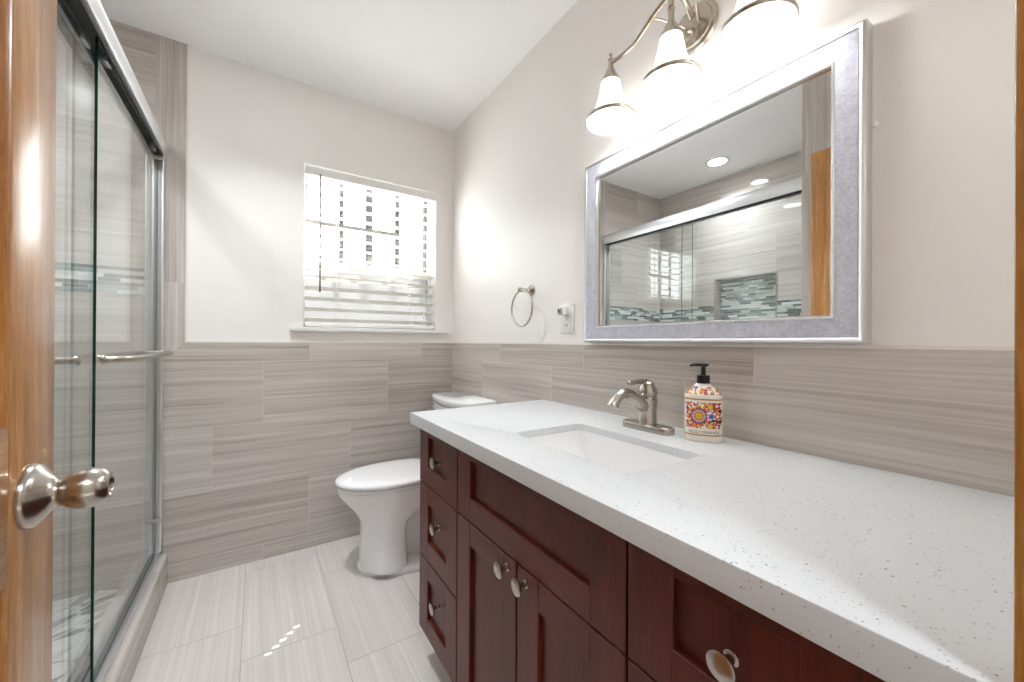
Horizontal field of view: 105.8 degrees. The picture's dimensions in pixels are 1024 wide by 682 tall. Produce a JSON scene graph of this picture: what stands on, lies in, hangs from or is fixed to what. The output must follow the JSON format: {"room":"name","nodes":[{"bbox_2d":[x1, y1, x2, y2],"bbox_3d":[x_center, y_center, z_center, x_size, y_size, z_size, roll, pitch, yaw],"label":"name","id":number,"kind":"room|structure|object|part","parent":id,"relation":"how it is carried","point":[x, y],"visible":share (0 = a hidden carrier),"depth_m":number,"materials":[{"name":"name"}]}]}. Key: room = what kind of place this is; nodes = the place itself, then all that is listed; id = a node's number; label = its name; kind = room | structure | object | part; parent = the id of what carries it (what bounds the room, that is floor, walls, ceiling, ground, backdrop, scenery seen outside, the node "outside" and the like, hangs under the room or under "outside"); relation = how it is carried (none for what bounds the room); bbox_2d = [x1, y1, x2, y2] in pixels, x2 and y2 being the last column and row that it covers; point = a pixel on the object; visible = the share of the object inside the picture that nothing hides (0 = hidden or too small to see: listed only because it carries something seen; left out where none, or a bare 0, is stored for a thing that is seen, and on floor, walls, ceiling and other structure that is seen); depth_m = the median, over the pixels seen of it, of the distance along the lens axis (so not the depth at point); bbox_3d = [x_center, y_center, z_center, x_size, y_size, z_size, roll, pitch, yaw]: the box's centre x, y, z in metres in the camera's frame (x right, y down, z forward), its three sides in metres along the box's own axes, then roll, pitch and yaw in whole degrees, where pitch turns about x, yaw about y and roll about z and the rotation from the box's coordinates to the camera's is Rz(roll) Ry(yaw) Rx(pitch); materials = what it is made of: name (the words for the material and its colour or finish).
{"room":"bathroom","nodes":[
{"label":"bathroom","id":0,"kind":"room"},
{"bbox_2d":[52,585,120,681],"bbox_3d":[-1.506,1.112,0.894,0.703,0.145,1.443,0,0,-33],"label":"floor","id":1,"kind":"structure","parent":0,"point":[70,616],"depth_m":1.41,"materials":[{"name":"grey tile"}]},
{"bbox_2d":[131,535,451,681],"bbox_3d":[0.039,1.142,0.621,1.524,0.100,3.793,0,0,-33],"label":"floor","id":2,"kind":"structure","parent":0,"point":[309,614],"depth_m":1.48,"materials":[{"name":"tile"}]},
{"bbox_2d":[67,553,167,681],"bbox_3d":[-1.191,1.018,1.100,0.110,0.137,1.443,0,0,-33],"label":"shower curb","id":3,"kind":"object","parent":2,"relation":"on","point":[123,668],"visible":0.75,"depth_m":1.33,"materials":[{"name":"stone"}]},
{"bbox_2d":[54,0,172,681],"bbox_3d":[-1.184,0.026,1.103,0.153,1.847,1.443,0,0,-32],"label":"shower enclosure","id":4,"kind":"object","parent":3,"relation":"on","point":[88,21],"visible":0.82,"depth_m":1.44,"materials":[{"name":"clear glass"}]},
{"bbox_3d":[-1.010,0.052,0.816,0.006,1.766,0.728,0,0,-33],"label":"glass panel","id":5,"kind":"part","parent":4,"relation":"part of","materials":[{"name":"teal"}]},
{"bbox_3d":[-1.175,-0.858,1.108,0.076,0.079,1.441,0,0,-33],"label":"header rail","id":6,"kind":"part","parent":4,"relation":"part of","materials":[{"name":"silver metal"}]},
{"bbox_3d":[-1.348,0.051,1.375,0.006,1.766,0.762,0,0,-33],"label":"glass panel","id":7,"kind":"part","parent":4,"relation":"part of","materials":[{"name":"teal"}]},
{"bbox_2d":[335,391,497,576],"bbox_3d":[-0.511,0.700,1.991,0.733,0.784,0.472,0,0,-33],"label":"toilet","id":8,"kind":"object","parent":2,"relation":"on","point":[384,497],"visible":0.62,"depth_m":1.80,"materials":[{"name":"white ceramic"}]},
{"bbox_3d":[-0.613,0.683,1.925,0.480,0.014,0.354,0,0,-33],"label":"seat","id":9,"kind":"part","parent":8,"relation":"part of","materials":[{"name":"white ceramic"}]},
{"bbox_3d":[-0.615,0.656,1.923,0.485,0.032,0.364,0,0,-33],"label":"lid","id":10,"kind":"part","parent":8,"relation":"part of","materials":[{"name":"white ceramic"}]},
{"bbox_3d":[-0.296,0.523,2.132,0.204,0.343,0.436,0,0,-33],"label":"tank","id":11,"kind":"part","parent":8,"relation":"part of","materials":[{"name":"white ceramic"}]},
{"bbox_3d":[-0.293,0.329,2.134,0.217,0.041,0.472,0,0,-33],"label":"tank lid","id":12,"kind":"part","parent":8,"relation":"part of","materials":[{"name":"white ceramic"}]},
{"bbox_2d":[419,429,458,681],"bbox_3d":[-0.010,0.692,1.372,0.584,0.802,0.303,0,0,-33],"label":"drawer stack","id":13,"kind":"object","parent":2,"relation":"on","point":[439,512],"visible":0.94,"depth_m":1.21,"materials":[{"name":"brown wood"}]},
{"bbox_3d":[-0.243,0.840,1.219,0.028,0.035,0.035,0,0,-33],"label":"knob","id":14,"kind":"part","parent":13,"relation":"part of","materials":[{"name":"silver metal"}]},
{"bbox_3d":[-0.242,0.592,1.220,0.028,0.035,0.035,0,0,-33],"label":"knob","id":15,"kind":"part","parent":13,"relation":"part of","materials":[{"name":"silver metal"}]},
{"bbox_3d":[-0.241,0.384,1.220,0.028,0.035,0.035,0,0,-33],"label":"knob","id":16,"kind":"part","parent":13,"relation":"part of","materials":[{"name":"silver metal"}]},
{"bbox_3d":[-0.232,0.858,1.226,0.020,0.251,0.299,0,0,-33],"label":"drawer","id":17,"kind":"part","parent":13,"relation":"part of","materials":[{"name":"brown wood"}]},
{"bbox_3d":[-0.229,0.386,1.228,0.020,0.189,0.299,0,0,-33],"label":"drawer","id":18,"kind":"part","parent":13,"relation":"part of","materials":[{"name":"brown wood"}]},
{"bbox_3d":[-0.231,0.607,1.227,0.020,0.246,0.299,0,0,-33],"label":"drawer","id":19,"kind":"part","parent":13,"relation":"part of","materials":[{"name":"brown wood"}]},
{"bbox_2d":[457,449,629,681],"bbox_3d":[0.234,0.693,0.990,0.595,0.802,0.600,0,0,-33],"label":"base cabinet","id":20,"kind":"object","parent":2,"relation":"on","point":[542,587],"visible":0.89,"depth_m":0.80,"materials":[{"name":"brown wood"}]},
{"bbox_3d":[-0.066,0.734,0.974,0.020,0.500,0.296,0,0,-33],"label":"cabinet door","id":21,"kind":"part","parent":20,"relation":"part of","materials":[{"name":"brown wood"}]},
{"bbox_3d":[-0.022,0.509,0.866,0.028,0.035,0.035,0,0,-33],"label":"knob","id":22,"kind":"part","parent":20,"relation":"part of","materials":[{"name":"silver metal"}]},
{"bbox_3d":[0.018,0.509,0.805,0.028,0.035,0.035,0,0,-33],"label":"knob","id":23,"kind":"part","parent":20,"relation":"part of","materials":[{"name":"silver metal"}]},
{"bbox_3d":[0.099,0.735,0.723,0.020,0.500,0.296,0,0,-33],"label":"cabinet door","id":24,"kind":"part","parent":20,"relation":"part of","materials":[{"name":"brown wood"}]},
{"bbox_2d":[410,400,1013,681],"bbox_3d":[0.246,0.272,0.982,0.592,0.038,1.302,0,0,-33],"label":"countertop","id":25,"kind":"structure","parent":20,"relation":"on","point":[900,577],"depth_m":0.52,"materials":[{"name":"white stone"}]},
{"bbox_2d":[529,430,686,472],"bbox_3d":[0.216,0.352,0.967,0.300,0.159,0.456,0,0,-33],"label":"sink","id":26,"kind":"object","parent":25,"relation":"in","point":[625,457],"visible":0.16,"depth_m":1.09,"materials":[{"name":"white ceramic"}]},
{"bbox_2d":[607,379,674,435],"bbox_3d":[0.335,0.180,1.075,0.184,0.148,0.164,0,0,-33],"label":"faucet","id":27,"kind":"object","parent":25,"relation":"on","point":[645,400],"visible":1,"depth_m":1.08,"materials":[{"name":"silver metal"}]},
{"bbox_3d":[0.329,0.171,1.071,0.170,0.083,0.038,0,0,-33],"label":"spout","id":28,"kind":"part","parent":27,"relation":"part of","materials":[{"name":"silver metal"}]},
{"bbox_3d":[0.364,0.132,1.094,0.115,0.051,0.054,0,0,-33],"label":"lever handle","id":29,"kind":"part","parent":27,"relation":"part of","materials":[{"name":"silver metal"}]},
{"bbox_3d":[0.389,0.245,1.111,0.052,0.018,0.164,0,0,-33],"label":"plate","id":30,"kind":"part","parent":27,"relation":"part of","materials":[{"name":"silver metal"}]},
{"bbox_2d":[684,362,722,442],"bbox_3d":[0.494,0.155,1.000,0.090,0.199,0.067,0,0,20],"label":"soap bottle","id":31,"kind":"object","parent":25,"relation":"on","point":[703,403],"visible":1,"depth_m":0.97,"materials":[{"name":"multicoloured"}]},
{"bbox_2d":[628,542,885,681],"bbox_3d":[0.486,0.693,0.615,0.584,0.802,0.303,0,0,-33],"label":"drawer","id":32,"kind":"object","parent":2,"relation":"on","point":[681,628],"visible":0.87,"depth_m":0.50,"materials":[{"name":"brown wood"}]},
{"bbox_3d":[0.265,0.608,0.470,0.020,0.246,0.299,0,0,-33],"label":"drawer","id":33,"kind":"part","parent":32,"relation":"part of","materials":[{"name":"brown wood"}]},
{"bbox_3d":[0.255,0.385,0.463,0.028,0.035,0.035,0,0,-33],"label":"knob","id":34,"kind":"part","parent":32,"relation":"part of","materials":[{"name":"silver metal"}]},
{"bbox_2d":[187,46,453,341],"bbox_3d":[-1.315,-0.133,1.961,2.376,2.440,0.124,0,0,-33],"label":"wall","id":35,"kind":"structure","parent":0,"point":[253,133],"depth_m":1.95,"materials":[{"name":"white paint"}]},
{"bbox_2d":[55,262,144,294],"bbox_3d":[-1.892,-0.259,1.499,0.696,0.115,0.004,0,0,-33],"label":"tile border","id":36,"kind":"object","parent":35,"relation":"attached to","point":[74,277],"depth_m":1.61,"materials":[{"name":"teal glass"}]},
{"bbox_2d":[52,8,451,601],"bbox_3d":[-1.288,-0.133,1.901,2.156,2.440,0.006,0,0,-33],"label":"tile wainscot","id":37,"kind":"structure","parent":35,"relation":"attached to","point":[258,437],"depth_m":1.75,"materials":[{"name":"tile"}]},
{"bbox_2d":[185,45,451,342],"bbox_3d":[-0.936,-0.670,2.131,1.321,1.360,0.005,0,0,-33],"label":"trim","id":38,"kind":"structure","parent":35,"relation":"attached to","point":[187,45],"depth_m":1.77,"materials":[{"name":"white"}]},
{"bbox_2d":[303,176,430,329],"bbox_3d":[-0.848,-0.521,2.326,0.745,0.904,0.066,0,0,-33],"label":"window","id":39,"kind":"structure","parent":35,"relation":"in","point":[368,228],"depth_m":2.31,"materials":[{"name":"white glass"}]},
{"bbox_3d":[-0.844,-0.249,2.319,0.705,0.331,0.004,0,0,-33],"label":"pane","id":40,"kind":"part","parent":39,"relation":"part of","materials":[{"name":"white glass"}]},
{"bbox_2d":[304,165,435,329],"bbox_3d":[-0.795,-0.499,2.248,0.727,0.848,0.075,0,0,-33],"label":"window blind","id":41,"kind":"object","parent":39,"relation":"attached to","point":[309,171],"visible":1,"depth_m":2.22,"materials":[{"name":"white paint"}]},
{"bbox_3d":[-0.968,-0.495,2.147,0.002,0.819,0.054,0,0,-33],"label":"ladder cord","id":42,"kind":"part","parent":41,"relation":"part of","materials":[{"name":"white fabric"}]},
{"bbox_3d":[-0.803,-0.085,2.256,0.721,0.020,0.050,0,0,-33],"label":"rail","id":43,"kind":"part","parent":41,"relation":"part of","materials":[{"name":"white paint"}]},
{"bbox_3d":[-0.617,-0.492,2.377,0.002,0.819,0.054,0,0,-33],"label":"ladder cord","id":44,"kind":"part","parent":41,"relation":"part of","materials":[{"name":"white fabric"}]},
{"bbox_3d":[-0.539,-0.507,2.378,0.011,0.749,0.012,0,0,-33],"label":"pull cord","id":45,"kind":"part","parent":41,"relation":"part of","materials":[{"name":"white fabric"}]},
{"bbox_2d":[290,327,447,333],"bbox_3d":[-0.796,-0.060,2.258,0.870,0.023,0.107,0,0,-33],"label":"window sill","id":46,"kind":"structure","parent":35,"relation":"attached to","point":[309,329],"depth_m":2.18,"materials":[{"name":"white paint"}]},
{"bbox_2d":[100,0,577,131],"bbox_3d":[-0.295,-1.390,0.398,2.356,0.080,3.793,0,0,-33],"label":"ceiling","id":47,"kind":"structure","parent":0,"point":[431,62],"depth_m":1.73,"materials":[{"name":"white paint"}]},
{"bbox_2d":[452,0,1014,345],"bbox_3d":[0.293,-0.125,1.569,0.114,2.440,2.483,0,0,-33],"label":"wall","id":48,"kind":"structure","parent":0,"point":[943,91],"depth_m":0.83,"materials":[{"name":"white paint"}]},
{"bbox_2d":[511,285,534,326],"bbox_3d":[0.064,-0.160,1.748,0.073,0.195,0.169,0,0,-33],"label":"towel ring","id":49,"kind":"object","parent":48,"relation":"attached to","point":[530,290],"visible":1,"depth_m":1.75,"materials":[{"name":"silver metal"}]},
{"bbox_3d":[0.057,-0.231,1.759,0.073,0.054,0.054,0,0,-33],"label":"post","id":50,"kind":"part","parent":49,"relation":"part of","materials":[{"name":"silver metal"}]},
{"bbox_2d":[560,303,573,333],"bbox_3d":[0.222,-0.090,1.565,0.008,0.119,0.080,0,0,-33],"label":"wall outlet","id":51,"kind":"object","parent":48,"relation":"attached to","point":[566,321],"visible":0.86,"depth_m":1.55,"materials":[{"name":"white plastic"}]},
{"bbox_2d":[557,306,567,315],"bbox_3d":[0.200,-0.120,1.554,0.041,0.034,0.034,0,0,-33],"label":"plug adapter","id":52,"kind":"object","parent":51,"relation":"attached to","point":[562,311],"visible":1,"depth_m":1.54,"materials":[{"name":"white plastic"}]},
{"bbox_2d":[564,323,568,328],"bbox_3d":[0.220,-0.060,1.563,0.002,0.027,0.034,0,0,-33],"label":"receptacle","id":53,"kind":"object","parent":51,"relation":"attached to","point":[566,325],"depth_m":1.56,"materials":[{"name":"white plastic"}]},
{"bbox_2d":[586,0,798,135],"bbox_3d":[0.447,-0.826,1.059,0.195,0.279,0.586,0,0,-33],"label":"vanity light","id":54,"kind":"object","parent":48,"relation":"attached to","point":[755,26],"visible":1,"depth_m":1.04,"materials":[{"name":"white glass"}]},
{"bbox_3d":[0.312,-0.757,1.228,0.149,0.142,0.149,0,0,-33],"label":"lamp shade","id":55,"kind":"part","parent":54,"relation":"part of","materials":[{"name":"white glass"}]},
{"bbox_3d":[0.471,-0.916,1.075,0.110,0.091,0.431,0,0,-33],"label":"arm","id":56,"kind":"part","parent":54,"relation":"part of","materials":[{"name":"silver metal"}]},
{"bbox_3d":[0.430,-0.770,1.048,0.050,0.090,0.050,0,0,-33],"label":"bulb","id":57,"kind":"part","parent":54,"relation":"part of","materials":[{"name":"white glass"}]},
{"bbox_3d":[0.430,-0.757,1.048,0.149,0.142,0.149,0,0,-33],"label":"lamp shade","id":58,"kind":"part","parent":54,"relation":"part of","materials":[{"name":"white glass"}]},
{"bbox_3d":[0.548,-0.770,0.868,0.050,0.090,0.050,0,0,-33],"label":"bulb","id":59,"kind":"part","parent":54,"relation":"part of","materials":[{"name":"white glass"}]},
{"bbox_3d":[0.548,-0.757,0.868,0.149,0.142,0.149,0,0,-33],"label":"lamp shade","id":60,"kind":"part","parent":54,"relation":"part of","materials":[{"name":"white glass"}]},
{"bbox_2d":[584,18,872,343],"bbox_3d":[0.500,-0.321,1.116,0.038,0.652,0.801,0,0,-33],"label":"wall mirror","id":61,"kind":"object","parent":48,"relation":"attached to","point":[745,216],"visible":1,"depth_m":0.97,"materials":[{"name":"silver metal"}]},
{"bbox_2d":[598,69,830,325],"bbox_3d":[0.502,-0.321,1.117,0.006,0.540,0.689,0,0,-33],"label":"mirror glass","id":62,"kind":"object","parent":61,"relation":"attached to","point":[724,219],"depth_m":1.01,"materials":[{"name":"silver mirror"}]},
{"bbox_2d":[452,343,1013,496],"bbox_3d":[0.234,0.555,1.543,0.006,1.080,2.263,0,0,-33],"label":"tile wainscot","id":63,"kind":"structure","parent":48,"relation":"attached to","point":[946,416],"depth_m":0.86,"materials":[{"name":"tile"}]},
{"bbox_2d":[452,342,1013,350],"bbox_3d":[0.237,0.011,1.544,0.005,0.007,2.263,0,0,-33],"label":"trim","id":64,"kind":"structure","parent":48,"relation":"attached to","point":[1004,348],"depth_m":0.87,"materials":[{"name":"white tile"}]},
{"bbox_2d":[871,122,877,127],"bbox_3d":[0.735,-0.439,0.785,0.010,0.011,0.011,0,0,-33],"label":"wall anchor","id":65,"kind":"object","parent":48,"relation":"attached to","point":[874,124],"visible":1,"depth_m":0.78,"materials":[{"name":"white plastic"}]},
{"bbox_3d":[0.378,-0.127,0.211,1.421,2.440,0.120,0,0,-33],"label":"wall","id":66,"kind":"structure","parent":0,"visible":0},
{"bbox_2d":[1013,0,1023,681],"bbox_3d":[0.095,0.061,0.030,0.752,2.060,0.125,0,0,-33],"label":"door frame","id":67,"kind":"structure","parent":66,"relation":"attached to","point":[1018,641],"depth_m":0.28,"materials":[{"name":"brown wood"}]},
{"bbox_3d":[-0.833,-0.134,-0.091,0.936,2.440,0.940,0,0,-33],"label":"wall","id":68,"kind":"structure","parent":0,"visible":0},
{"bbox_2d":[0,0,113,681],"bbox_3d":[-0.415,0.067,0.236,0.109,2.020,0.744,0,0,-33],"label":"door","id":69,"kind":"structure","parent":68,"relation":"in","point":[30,490],"depth_m":0.47,"materials":[{"name":"brown wood"}]},
{"bbox_3d":[-0.448,0.187,0.220,0.037,0.182,0.500,0,0,-33],"label":"rail","id":70,"kind":"part","parent":69,"relation":"part of","materials":[{"name":"brown wood"}]},
{"bbox_3d":[-0.565,0.191,0.497,0.072,0.079,0.079,0,0,-33],"label":"knob","id":71,"kind":"part","parent":69,"relation":"part of","materials":[{"name":"silver metal"}]}
]}

